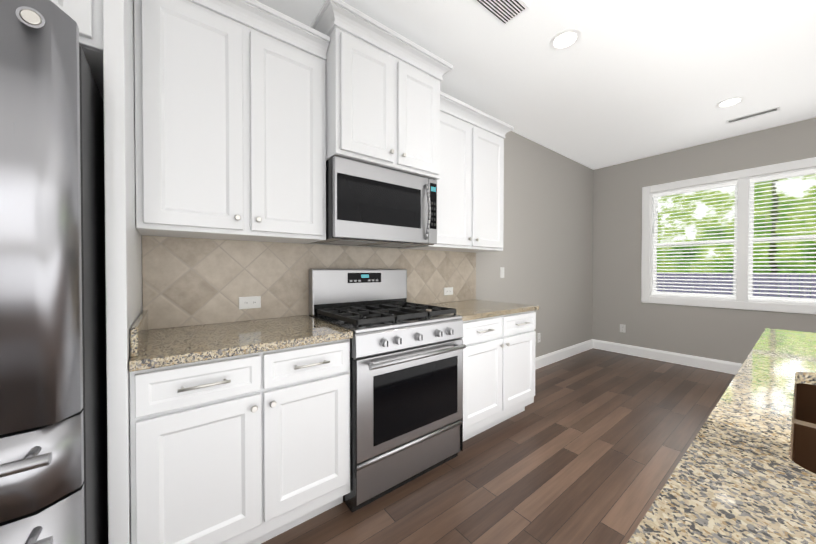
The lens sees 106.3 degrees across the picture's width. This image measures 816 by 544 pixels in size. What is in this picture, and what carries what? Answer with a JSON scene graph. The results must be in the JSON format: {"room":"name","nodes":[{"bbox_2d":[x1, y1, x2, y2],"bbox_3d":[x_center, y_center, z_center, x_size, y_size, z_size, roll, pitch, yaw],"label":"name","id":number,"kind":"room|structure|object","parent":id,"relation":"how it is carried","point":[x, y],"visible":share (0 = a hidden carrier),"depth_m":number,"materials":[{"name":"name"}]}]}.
{"room":"kitchen","nodes":[
{"label":"kitchen","id":0,"kind":"room"},
{"bbox_2d":[141,0,592,357],"bbox_3d":[-0.639,-0.185,2.110,9.000,2.740,0.150,0,1,-38],"label":"wall","id":1,"kind":"structure","parent":0,"point":[568,258],"depth_m":3.85,"materials":[{"name":"paint"}]},
{"bbox_2d":[50,0,103,101],"bbox_3d":[-1.508,-0.994,0.883,1.064,0.575,0.712,0,1,-38],"label":"upper cabinet","id":2,"kind":"object","parent":1,"relation":"attached to","point":[86,16],"visible":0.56,"depth_m":0.96,"materials":[{"name":"white paint"}]},
{"bbox_2d":[134,0,329,243],"bbox_3d":[-0.865,-0.737,1.587,0.808,1.105,0.390,0,1,-38],"label":"upper cabinet","id":3,"kind":"object","parent":1,"relation":"attached to","point":[230,129],"visible":1,"depth_m":1.42,"materials":[{"name":"white paint"}]},
{"bbox_2d":[142,235,475,329],"bbox_3d":[-0.317,0.041,2.260,2.486,0.463,0.010,0,1,-38],"label":"tile backsplash","id":4,"kind":"structure","parent":1,"relation":"attached to","point":[192,281],"depth_m":1.81,"materials":[{"name":"beige tile"}]},
{"bbox_2d":[239,296,260,308],"bbox_3d":[-0.920,0.173,1.783,0.115,0.070,0.008,0,1,-38],"label":"outlet","id":5,"kind":"object","parent":4,"relation":"attached to","point":[249,302],"visible":1,"depth_m":1.78,"materials":[{"name":"white plastic"}]},
{"bbox_2d":[444,287,452,294],"bbox_3d":[0.368,0.168,2.779,0.115,0.070,0.008,0,1,-38],"label":"outlet","id":6,"kind":"object","parent":4,"relation":"attached to","point":[448,290],"visible":1,"depth_m":2.78,"materials":[{"name":"white plastic"}]},
{"bbox_2d":[300,0,452,179],"bbox_3d":[-0.201,-1.026,2.017,0.890,0.765,0.515,0,1,-38],"label":"upper cabinet","id":7,"kind":"object","parent":1,"relation":"attached to","point":[382,107],"visible":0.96,"depth_m":1.78,"materials":[{"name":"white paint"}]},
{"bbox_2d":[313,156,436,247],"bbox_3d":[-0.212,-0.417,2.037,0.758,0.448,0.481,0,1,-38],"label":"microwave","id":8,"kind":"object","parent":7,"relation":"attached to","point":[367,204],"visible":1,"depth_m":1.83,"materials":[{"name":"silver metal"}]},
{"bbox_2d":[401,91,513,252],"bbox_3d":[0.446,-0.748,2.600,0.961,1.105,0.390,0,1,-38],"label":"upper cabinet","id":9,"kind":"object","parent":1,"relation":"attached to","point":[470,199],"visible":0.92,"depth_m":2.44,"materials":[{"name":"white paint"}]},
{"bbox_2d":[500,267,503,277],"bbox_3d":[1.016,-0.003,3.291,0.070,0.115,0.009,0,1,-38],"label":"switch plate","id":10,"kind":"object","parent":1,"relation":"attached to","point":[501,272],"visible":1,"depth_m":3.28,"materials":[{"name":"white plastic"}]},
{"bbox_2d":[537,333,540,342],"bbox_3d":[1.609,0.797,3.759,0.070,0.115,0.008,0,1,-38],"label":"outlet","id":11,"kind":"object","parent":1,"relation":"attached to","point":[538,337],"visible":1,"depth_m":3.75,"materials":[{"name":"white plastic"}]},
{"bbox_2d":[535,339,593,369],"bbox_3d":[1.754,1.099,3.870,2.719,0.135,0.015,0,1,-38],"label":"baseboard","id":12,"kind":"structure","parent":1,"relation":"attached to","point":[541,361],"depth_m":4.11,"materials":[{"name":"white paint"}]},
{"bbox_2d":[261,348,734,543],"bbox_3d":[0.997,1.248,0.009,9.000,0.080,5.500,0,1,-38],"label":"floor","id":13,"kind":"structure","parent":0,"point":[590,446],"depth_m":1.85,"materials":[{"name":"brown wood"}]},
{"bbox_2d":[0,0,107,543],"bbox_3d":[-1.416,0.277,0.782,0.912,1.845,0.948,0,1,-38],"label":"refrigerator","id":14,"kind":"object","parent":13,"relation":"on","point":[53,440],"visible":0.92,"depth_m":0.73,"materials":[{"name":"grey metal"}]},
{"bbox_2d":[103,0,141,543],"bbox_3d":[-1.126,-0.045,1.228,0.049,2.480,0.648,0,1,-38],"label":"panel","id":15,"kind":"object","parent":13,"relation":"on","point":[123,259],"visible":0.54,"depth_m":0.98,"materials":[{"name":"white paint"}]},
{"bbox_2d":[129,339,349,543],"bbox_3d":[-0.779,0.755,1.492,0.809,0.874,0.670,0,1,-38],"label":"base cabinet","id":16,"kind":"object","parent":13,"relation":"on","point":[252,448],"visible":1,"depth_m":1.21,"materials":[{"name":"white paint"}]},
{"bbox_2d":[129,310,352,371],"bbox_3d":[-0.784,0.249,1.493,0.807,0.135,0.653,0,1,-38],"label":"countertop","id":17,"kind":"structure","parent":16,"relation":"on","point":[156,348],"depth_m":1.31,"materials":[{"name":"stone"}]},
{"bbox_2d":[309,269,465,511],"bbox_3d":[-0.129,0.581,1.941,0.758,1.212,0.714,0,1,-38],"label":"gas range","id":18,"kind":"object","parent":13,"relation":"on","point":[406,391],"visible":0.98,"depth_m":1.71,"materials":[{"name":"silver metal"}]},
{"bbox_2d":[460,311,535,440],"bbox_3d":[0.514,0.744,2.492,0.920,0.874,0.670,0,1,-38],"label":"base cabinet","id":19,"kind":"object","parent":13,"relation":"on","point":[498,369],"visible":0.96,"depth_m":2.22,"materials":[{"name":"white paint"}]},
{"bbox_2d":[425,300,538,320],"bbox_3d":[0.514,0.288,2.498,0.931,0.035,0.653,0,1,-38],"label":"countertop","id":20,"kind":"structure","parent":19,"relation":"on","point":[467,310],"depth_m":2.40,"materials":[{"name":"stone"}]},
{"bbox_2d":[627,328,815,543],"bbox_3d":[0.694,0.547,-0.012,3.704,1.322,1.108,0,1,-38],"label":"kitchen island","id":21,"kind":"object","parent":13,"relation":"on","point":[744,471],"visible":1,"depth_m":0.47,"materials":[{"name":"stone"}]},
{"bbox_2d":[256,0,815,169],"bbox_3d":[0.997,-1.572,-0.021,9.000,0.080,5.500,0,1,-38],"label":"ceiling","id":22,"kind":"structure","parent":0,"point":[620,81],"depth_m":2.30,"materials":[{"name":"paint"}]},
{"bbox_2d":[473,0,528,25],"bbox_3d":[0.533,-1.547,1.757,0.320,0.008,0.170,0,1,-38],"label":"ceiling vent","id":23,"kind":"object","parent":22,"relation":"in","point":[504,12],"visible":1,"depth_m":1.79,"materials":[{"name":"white metal"}]},
{"bbox_2d":[549,29,580,50],"bbox_3d":[1.047,-1.551,2.041,0.190,0.006,0.190,0,1,-38],"label":"recessed light","id":24,"kind":"object","parent":22,"relation":"in","point":[565,39],"visible":1,"depth_m":2.03,"materials":[{"name":"white paint"}]},
{"bbox_2d":[715,96,744,107],"bbox_3d":[2.948,-1.559,2.803,0.190,0.006,0.190,0,1,-38],"label":"recessed light","id":25,"kind":"object","parent":22,"relation":"in","point":[729,102],"visible":1,"depth_m":2.79,"materials":[{"name":"white paint"}]},
{"bbox_2d":[725,106,780,123],"bbox_3d":[3.412,-1.560,3.035,0.100,0.008,0.360,0,1,-38],"label":"ceiling vent","id":26,"kind":"object","parent":22,"relation":"in","point":[774,109],"visible":1,"depth_m":3.02,"materials":[{"name":"white metal"}]},
{"bbox_2d":[593,117,815,363],"bbox_3d":[4.495,-0.191,2.705,0.150,2.740,5.190,0,1,-38],"label":"wall","id":27,"kind":"structure","parent":0,"point":[725,334],"depth_m":3.99,"materials":[{"name":"paint"}]},
{"bbox_2d":[620,324,625,332],"bbox_3d":[3.089,0.801,4.403,0.008,0.115,0.070,0,1,-38],"label":"outlet","id":28,"kind":"object","parent":27,"relation":"attached to","point":[622,328],"visible":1,"depth_m":4.40,"materials":[{"name":"white plastic"}]},
{"bbox_2d":[593,339,741,374],"bbox_3d":[4.420,1.112,2.679,0.015,0.135,5.160,0,1,-38],"label":"baseboard","id":29,"kind":"structure","parent":27,"relation":"attached to","point":[670,357],"depth_m":3.97,"materials":[{"name":"white paint"}]},
{"bbox_2d":[641,157,815,314],"bbox_3d":[3.839,-0.375,3.505,0.132,1.580,1.880,0,1,-38],"label":"window unit","id":30,"kind":"structure","parent":27,"relation":"in","point":[735,234],"depth_m":3.50,"materials":[{"name":"white plastic"}]},
{"bbox_2d":[652,169,815,302],"bbox_3d":[3.823,-0.375,3.492,0.046,1.356,1.648,0,1,-38],"label":"window blinds","id":31,"kind":"object","parent":30,"relation":"attached to","point":[773,177],"visible":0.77,"depth_m":3.55,"materials":[{"name":"white plastic"}]},
{"bbox_3d":[8.486,1.863,6.565,10.840,0.050,36.000,0,1,-38],"label":"lawn","id":32,"kind":"structure","parent":0,"visible":0},
{"bbox_2d":[657,273,815,298],"bbox_3d":[9.059,0.931,5.732,0.060,1.830,22.003,0,1,-38],"label":"fence","id":33,"kind":"object","parent":32,"relation":"on","point":[769,283],"depth_m":7.35,"materials":[{"name":"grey wood"}]},
{"label":"outside","id":34,"kind":"structure","parent":0,"visible":0},
{"bbox_2d":[657,174,815,297],"bbox_3d":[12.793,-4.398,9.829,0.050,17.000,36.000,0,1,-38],"label":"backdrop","id":35,"kind":"structure","parent":34,"point":[757,225],"depth_m":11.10,"materials":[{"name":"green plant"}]}
]}

